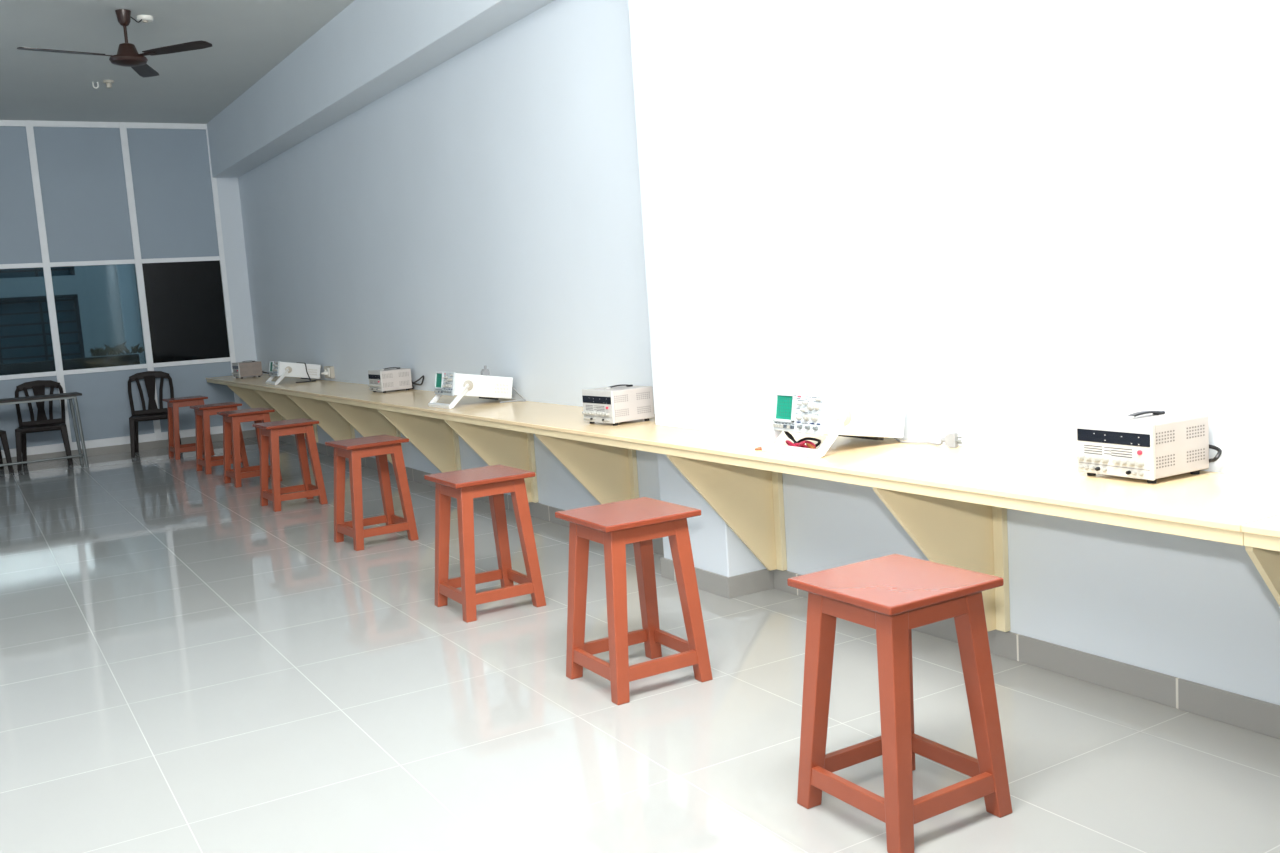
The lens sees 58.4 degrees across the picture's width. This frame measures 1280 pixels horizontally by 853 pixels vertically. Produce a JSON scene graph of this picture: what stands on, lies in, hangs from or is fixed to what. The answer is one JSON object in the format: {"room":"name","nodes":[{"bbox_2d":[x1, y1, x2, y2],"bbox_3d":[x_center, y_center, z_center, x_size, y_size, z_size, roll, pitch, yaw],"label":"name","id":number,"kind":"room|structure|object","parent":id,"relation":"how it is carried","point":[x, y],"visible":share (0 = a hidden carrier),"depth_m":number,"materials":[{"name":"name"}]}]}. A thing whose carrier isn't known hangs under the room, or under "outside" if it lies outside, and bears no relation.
{"room":"electronics workshop","nodes":[
{"label":"electronics workshop","id":0,"kind":"room"},
{"bbox_2d":[0,120,242,457],"bbox_3d":[-6.920,-1.368,11.691,5.199,3.470,0.065,-8,8,-31],"label":"frame","id":1,"kind":"object","parent":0,"point":[46,264],"visible":0.69,"depth_m":12.39,"materials":[{"name":"metal"}]},
{"bbox_2d":[0,126,62,449],"bbox_3d":[-6.631,-1.422,11.865,0.848,3.340,0.016,-8,8,-31],"label":"panel","id":2,"kind":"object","parent":1,"relation":"in","point":[19,233],"depth_m":11.92,"materials":[{"name":"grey glass"}]},
{"bbox_2d":[33,127,153,441],"bbox_3d":[-5.864,-1.525,12.323,0.846,3.340,0.016,-8,8,-31],"label":"panel","id":3,"kind":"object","parent":1,"relation":"in","point":[82,175],"depth_m":12.28,"materials":[{"name":"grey glass"}]},
{"bbox_2d":[127,128,234,431],"bbox_3d":[-5.104,-1.627,12.776,0.831,3.340,0.016,-8,8,-31],"label":"panel","id":4,"kind":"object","parent":1,"relation":"in","point":[170,168],"depth_m":12.75,"materials":[{"name":"black glass"}]},
{"bbox_2d":[0,0,354,123],"bbox_3d":[-2.486,-2.641,4.334,5.900,0.150,17.107,-8,8,-31],"label":"ceiling","id":5,"kind":"structure","parent":0,"point":[248,39],"depth_m":9.31,"materials":[{"name":"paint"}]},
{"bbox_2d":[103,80,113,87],"bbox_3d":[-4.757,-3.064,10.246,0.090,0.060,0.090,-8,8,-31],"label":"holder","id":6,"kind":"object","parent":5,"relation":"attached to","point":[108,82],"visible":1,"depth_m":10.23,"materials":[{"name":"beige plastic"}]},
{"bbox_2d":[17,9,211,77],"bbox_3d":[-3.731,-2.717,8.024,1.171,0.373,1.234,-8,8,-31],"label":"ceiling fan","id":7,"kind":"object","parent":5,"relation":"hanging from","point":[127,55],"visible":1,"depth_m":7.98,"materials":[{"name":"brown metal"}]},
{"bbox_2d":[136,15,152,22],"bbox_3d":[-3.552,-2.920,8.210,0.110,0.040,0.110,-8,8,-31],"label":"junction box","id":8,"kind":"object","parent":5,"relation":"attached to","point":[145,18],"visible":0.98,"depth_m":8.18,"materials":[{"name":"white plastic"}]},
{"bbox_2d":[207,0,553,177],"bbox_3d":[-0.352,-2.572,5.716,0.288,0.602,16.847,-8,8,-31],"label":"beam","id":9,"kind":"structure","parent":5,"relation":"attached to","point":[370,49],"depth_m":8.53,"materials":[{"name":"paint"}]},
{"bbox_2d":[216,178,262,430],"bbox_3d":[-4.590,-1.353,13.127,0.255,2.968,0.090,-8,8,-31],"label":"pillar","id":10,"kind":"structure","parent":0,"point":[228,188],"depth_m":13.04,"materials":[{"name":"paint"}]},
{"bbox_2d":[2,430,256,463],"bbox_3d":[-6.671,0.376,11.931,5.400,0.085,0.014,-8,8,-31],"label":"baseboard","id":11,"kind":"structure","parent":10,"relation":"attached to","point":[249,433],"depth_m":12.51,"materials":[{"name":"tile"}]},
{"bbox_2d":[0,437,1279,852],"bbox_3d":[-2.245,1.012,4.754,5.900,0.120,17.107,-8,8,-31],"label":"floor","id":12,"kind":"structure","parent":0,"point":[189,664],"depth_m":3.72,"materials":[{"name":"tile"}]},
{"bbox_2d":[0,430,13,472],"bbox_3d":[-6.634,0.040,11.415,0.503,0.865,0.610,-9,8,-37],"label":"plastic chair","id":13,"kind":"object","parent":12,"relation":"on","point":[3,435],"visible":1,"depth_m":11.34,"materials":[{"name":"black plastic"}]},
{"bbox_2d":[15,380,72,470],"bbox_3d":[-6.174,-0.035,11.805,0.503,0.865,0.610,-7,7,-25],"label":"plastic chair","id":14,"kind":"object","parent":12,"relation":"on","point":[42,424],"visible":0.95,"depth_m":11.90,"materials":[{"name":"black plastic"}]},
{"bbox_2d":[0,392,88,466],"bbox_3d":[-6.164,0.102,11.176,1.330,0.736,0.380,-8,8,-34],"label":"steel table","id":15,"kind":"object","parent":12,"relation":"on","point":[72,395],"visible":1,"depth_m":11.34,"materials":[{"name":"metal"}]},
{"bbox_2d":[128,371,180,456],"bbox_3d":[-5.246,-0.156,12.323,0.503,0.865,0.610,-6,7,-22],"label":"plastic chair","id":16,"kind":"object","parent":12,"relation":"on","point":[153,413],"visible":0.77,"depth_m":12.45,"materials":[{"name":"black plastic"}]},
{"bbox_2d":[163,395,214,459],"bbox_3d":[-4.629,0.005,11.725,0.380,0.600,0.380,-8,8,-32],"label":"wooden stool","id":17,"kind":"object","parent":12,"relation":"on","point":[173,404],"visible":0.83,"depth_m":11.58,"materials":[{"name":"red paint"}]},
{"bbox_2d":[190,402,248,474],"bbox_3d":[-3.844,0.100,10.451,0.380,0.600,0.380,-8,8,-34],"label":"wooden stool","id":18,"kind":"object","parent":12,"relation":"on","point":[202,412],"visible":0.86,"depth_m":10.35,"materials":[{"name":"red paint"}]},
{"bbox_2d":[217,407,281,487],"bbox_3d":[-3.253,0.167,9.525,0.380,0.600,0.380,-8,8,-34],"label":"wooden stool","id":19,"kind":"object","parent":12,"relation":"on","point":[231,419],"visible":0.84,"depth_m":9.41,"materials":[{"name":"red paint"}]},
{"bbox_2d":[252,418,327,511],"bbox_3d":[-2.520,0.267,8.231,0.380,0.600,0.380,-8,8,-33],"label":"wooden stool","id":20,"kind":"object","parent":12,"relation":"on","point":[269,432],"visible":1,"depth_m":8.17,"materials":[{"name":"red paint"}]},
{"bbox_2d":[325,434,417,550],"bbox_3d":[-1.580,0.378,6.729,0.380,0.600,0.380,-8,8,-34],"label":"wooden stool","id":21,"kind":"object","parent":12,"relation":"on","point":[379,446],"visible":1,"depth_m":6.67,"materials":[{"name":"red paint"}]},
{"bbox_2d":[424,464,545,622],"bbox_3d":[-0.694,0.506,5.102,0.380,0.600,0.380,-8,8,-31],"label":"wooden stool","id":22,"kind":"object","parent":12,"relation":"on","point":[493,481],"visible":1,"depth_m":5.03,"materials":[{"name":"red paint"}]},
{"bbox_2d":[555,497,712,704],"bbox_3d":[-0.026,0.589,3.996,0.380,0.600,0.380,-8,8,-30],"label":"wooden stool","id":23,"kind":"object","parent":12,"relation":"on","point":[638,521],"visible":1,"depth_m":3.92,"materials":[{"name":"red paint"}]},
{"bbox_2d":[787,554,1011,852],"bbox_3d":[0.648,0.673,2.875,0.380,0.600,0.380,-8,8,-31],"label":"wooden stool","id":24,"kind":"object","parent":12,"relation":"on","point":[893,595],"visible":1,"depth_m":2.80,"materials":[{"name":"red paint"}]},
{"bbox_2d":[238,0,1279,704],"bbox_3d":[0.003,-1.126,5.957,0.250,3.550,17.107,-8,8,-31],"label":"wall","id":25,"kind":"structure","parent":0,"point":[1008,223],"depth_m":4.15,"materials":[{"name":"paint"}]},
{"bbox_2d":[321,366,334,377],"bbox_3d":[-2.929,-0.504,10.656,0.110,0.110,0.210,-8,8,-31],"label":"wall socket","id":26,"kind":"object","parent":25,"relation":"attached to","point":[329,372],"visible":1,"depth_m":10.59,"materials":[{"name":"beige plastic"}]},
{"bbox_2d":[628,0,766,576],"bbox_3d":[0.267,-0.749,5.121,0.257,2.958,0.529,-8,8,-31],"label":"pilaster","id":27,"kind":"object","parent":25,"relation":"attached to","point":[689,66],"depth_m":4.95,"materials":[{"name":"paint"}]},
{"bbox_2d":[206,374,1279,631],"bbox_3d":[-0.446,0.248,6.201,0.582,0.634,16.212,-8,8,-31],"label":"countertop","id":28,"kind":"structure","parent":25,"relation":"attached to","point":[953,503],"depth_m":4.12,"materials":[{"name":"beige laminate"}]},
{"bbox_2d":[232,361,269,378],"bbox_3d":[-4.119,-0.614,12.235,0.362,0.182,0.555,-8,8,-33],"label":"supplies","id":29,"kind":"object","parent":28,"relation":"on","point":[242,369],"visible":0.94,"depth_m":12.24,"materials":[{"name":"beige metal"}]},
{"bbox_2d":[265,361,320,384],"bbox_3d":[-3.267,-0.525,10.824,0.468,0.216,0.390,-8,8,-32],"label":"oscilloscope","id":30,"kind":"object","parent":28,"relation":"on","point":[276,368],"visible":1,"depth_m":10.74,"materials":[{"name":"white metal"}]},
{"bbox_2d":[368,367,423,392],"bbox_3d":[-1.852,-0.355,8.678,0.290,0.181,0.463,-8,8,-34],"label":"supplies","id":31,"kind":"object","parent":28,"relation":"on","point":[396,378],"visible":1,"depth_m":8.67,"materials":[{"name":"white plastic"}]},
{"bbox_2d":[428,366,525,408],"bbox_3d":[-1.018,-0.252,7.098,0.483,0.230,0.412,-8,8,-32],"label":"oscilloscope","id":32,"kind":"object","parent":28,"relation":"on","point":[484,386],"visible":1,"depth_m":7.03,"materials":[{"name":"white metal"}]},
{"bbox_2d":[434,372,443,388],"bbox_3d":[-1.244,-0.284,7.083,0.027,0.104,0.112,-8,8,-32],"label":"screen","id":33,"kind":"object","parent":32,"relation":"attached to","point":[439,381],"depth_m":7.08,"materials":[{"name":"green glass"}]},
{"bbox_2d":[495,384,507,393],"bbox_3d":[-0.858,-0.234,7.089,0.092,0.071,0.002,-8,8,-32],"label":"vent","id":34,"kind":"object","parent":32,"relation":"attached to","point":[497,384],"depth_m":7.09,"materials":[{"name":"white metal"}]},
{"bbox_2d":[582,384,653,425],"bbox_3d":[-0.101,-0.114,5.578,0.319,0.182,0.288,-8,8,-36],"label":"supplies","id":35,"kind":"object","parent":28,"relation":"on","point":[614,404],"visible":1,"depth_m":5.46,"materials":[{"name":"white plastic"}]},
{"bbox_2d":[615,408,628,416],"bbox_3d":[-0.085,-0.065,5.416,0.078,0.031,0.001,-8,8,-35],"label":"vent","id":36,"kind":"object","parent":35,"relation":"attached to","point":[628,408],"depth_m":5.42,"materials":[{"name":"beige metal"}]},
{"bbox_2d":[206,374,1279,531],"bbox_3d":[-1.526,-0.188,7.913,0.582,0.018,12.117,-8,8,-31],"label":"countertop","id":37,"kind":"structure","parent":28,"relation":"on","point":[1217,500],"depth_m":3.72,"materials":[{"name":"beige laminate"}]},
{"bbox_2d":[785,440,808,447],"bbox_3d":[0.562,0.069,4.180,0.047,0.050,0.177,-8,8,-31],"label":"lead","id":38,"kind":"object","parent":28,"relation":"on","point":[801,444],"visible":0.5,"depth_m":4.16,"materials":[{"name":"red rubber"}]},
{"bbox_2d":[784,431,820,446],"bbox_3d":[0.602,0.051,4.227,0.025,0.070,0.184,-9,8,-37],"label":"lead","id":39,"kind":"object","parent":28,"relation":"on","point":[788,434],"visible":0.53,"depth_m":4.23,"materials":[{"name":"black rubber"}]},
{"bbox_2d":[797,440,815,447],"bbox_3d":[0.596,0.070,4.189,0.028,0.041,0.154,-8,8,-31],"label":"lead","id":40,"kind":"object","parent":28,"relation":"on","point":[806,441],"visible":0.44,"depth_m":4.14,"materials":[{"name":"red rubber"}]},
{"bbox_2d":[806,443,815,448],"bbox_3d":[0.637,0.077,4.114,0.053,0.035,0.084,-8,8,-31],"label":"lead","id":41,"kind":"object","parent":28,"relation":"on","point":[810,446],"visible":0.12,"depth_m":4.11,"materials":[{"name":"brown metal"}]},
{"bbox_2d":[761,392,961,457],"bbox_3d":[0.790,-0.024,4.130,0.470,0.216,0.570,-8,8,-31],"label":"oscilloscope","id":42,"kind":"object","parent":28,"relation":"on","point":[816,414],"visible":1,"depth_m":4.12,"materials":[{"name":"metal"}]},
{"bbox_2d":[773,393,795,422],"bbox_3d":[0.529,-0.069,4.191,0.027,0.104,0.112,-8,8,-31],"label":"screen","id":43,"kind":"object","parent":42,"relation":"attached to","point":[784,403],"depth_m":4.19,"materials":[{"name":"green glass"}]},
{"bbox_2d":[775,396,819,424],"bbox_3d":[0.572,-0.058,4.130,0.018,0.104,0.258,-8,8,-31],"label":"print","id":44,"kind":"object","parent":42,"relation":"attached to","point":[789,410],"depth_m":4.13},
{"bbox_2d":[881,413,898,429],"bbox_3d":[0.915,-0.018,4.187,0.092,0.071,0.001,-8,8,-31],"label":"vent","id":45,"kind":"object","parent":42,"relation":"attached to","point":[889,421],"depth_m":4.19,"materials":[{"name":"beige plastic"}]},
{"bbox_2d":[1076,410,1221,482],"bbox_3d":[1.445,0.049,3.262,0.281,0.181,0.286,-7,7,-29],"label":"supplies","id":46,"kind":"object","parent":28,"relation":"on","point":[1150,446],"visible":1,"depth_m":3.19,"materials":[{"name":"white metal"}]},
{"bbox_2d":[1156,454,1174,468],"bbox_3d":[1.442,0.096,3.139,0.078,0.031,0.001,-7,7,-29],"label":"vent","id":47,"kind":"object","parent":46,"relation":"attached to","point":[1171,454],"depth_m":3.13,"materials":[{"name":"beige metal"}]},
{"bbox_2d":[1156,430,1174,443],"bbox_3d":[1.437,0.029,3.131,0.078,0.031,0.001,-7,7,-29],"label":"vent","id":48,"kind":"object","parent":46,"relation":"attached to","point":[1170,430],"depth_m":3.13,"materials":[{"name":"beige metal"}]},
{"bbox_2d":[1187,448,1204,462],"bbox_3d":[1.555,0.081,3.201,0.078,0.031,0.001,-7,7,-29],"label":"vent","id":49,"kind":"object","parent":46,"relation":"attached to","point":[1203,448],"depth_m":3.20,"materials":[{"name":"beige metal"}]},
{"bbox_2d":[1187,425,1204,438],"bbox_3d":[1.550,0.014,3.193,0.078,0.031,0.001,-7,7,-29],"label":"vent","id":50,"kind":"object","parent":46,"relation":"attached to","point":[1200,425],"depth_m":3.19,"materials":[{"name":"beige metal"}]},
{"bbox_2d":[1241,515,1279,537],"bbox_3d":[2.670,0.329,0.996,0.582,0.018,4.093,-8,8,-31],"label":"countertop","id":51,"kind":"structure","parent":28,"relation":"on","point":[1270,527],"depth_m":2.57,"materials":[{"name":"beige laminate"}]},
{"bbox_2d":[279,435,1279,738],"bbox_3d":[-0.129,0.613,6.072,0.258,0.094,16.817,-8,8,-31],"label":"baseboard","id":52,"kind":"structure","parent":25,"relation":"attached to","point":[1259,716],"depth_m":3.77,"materials":[{"name":"tile"}]},
{"label":"outside","id":53,"kind":"structure","parent":0,"visible":0},
{"bbox_3d":[-8.116,0.463,13.783,14.000,0.280,4.430,-8,8,-31],"label":"ground","id":54,"kind":"structure","parent":53,"visible":0},
{"bbox_2d":[0,354,139,375],"bbox_3d":[-8.783,-0.159,13.877,5.100,1.020,0.300,-8,8,-31],"label":"parapet","id":55,"kind":"object","parent":54,"relation":"on","point":[130,359],"visible":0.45,"depth_m":14.60,"materials":[{"name":"grey concrete"}]},
{"bbox_2d":[90,341,143,355],"bbox_3d":[-6.842,-1.028,15.003,0.711,0.172,0.237,-8,8,-31],"label":"dry shrub","id":56,"kind":"object","parent":55,"relation":"on","point":[119,349],"visible":0.99,"depth_m":14.95,"materials":[{"name":"plant"}]},
{"bbox_2d":[0,264,145,363],"bbox_3d":[-9.237,-2.782,14.930,12.000,6.000,0.500,-8,8,-31],"label":"neighbouring building","id":57,"kind":"structure","parent":54,"relation":"on","point":[96,305],"depth_m":15.86,"materials":[{"name":"metal"}]},
{"bbox_2d":[0,266,74,276],"bbox_3d":[-10.467,-2.378,14.225,6.090,1.280,0.080,-8,8,-31],"label":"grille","id":58,"kind":"object","parent":57,"relation":"attached to","point":[72,268],"depth_m":15.66,"materials":[{"name":"metal"}]},
{"bbox_2d":[0,294,84,363],"bbox_3d":[-10.359,-0.737,14.413,6.090,1.510,0.080,-8,8,-31],"label":"grille","id":59,"kind":"object","parent":57,"relation":"attached to","point":[4,298],"depth_m":15.68,"materials":[{"name":"metal"}]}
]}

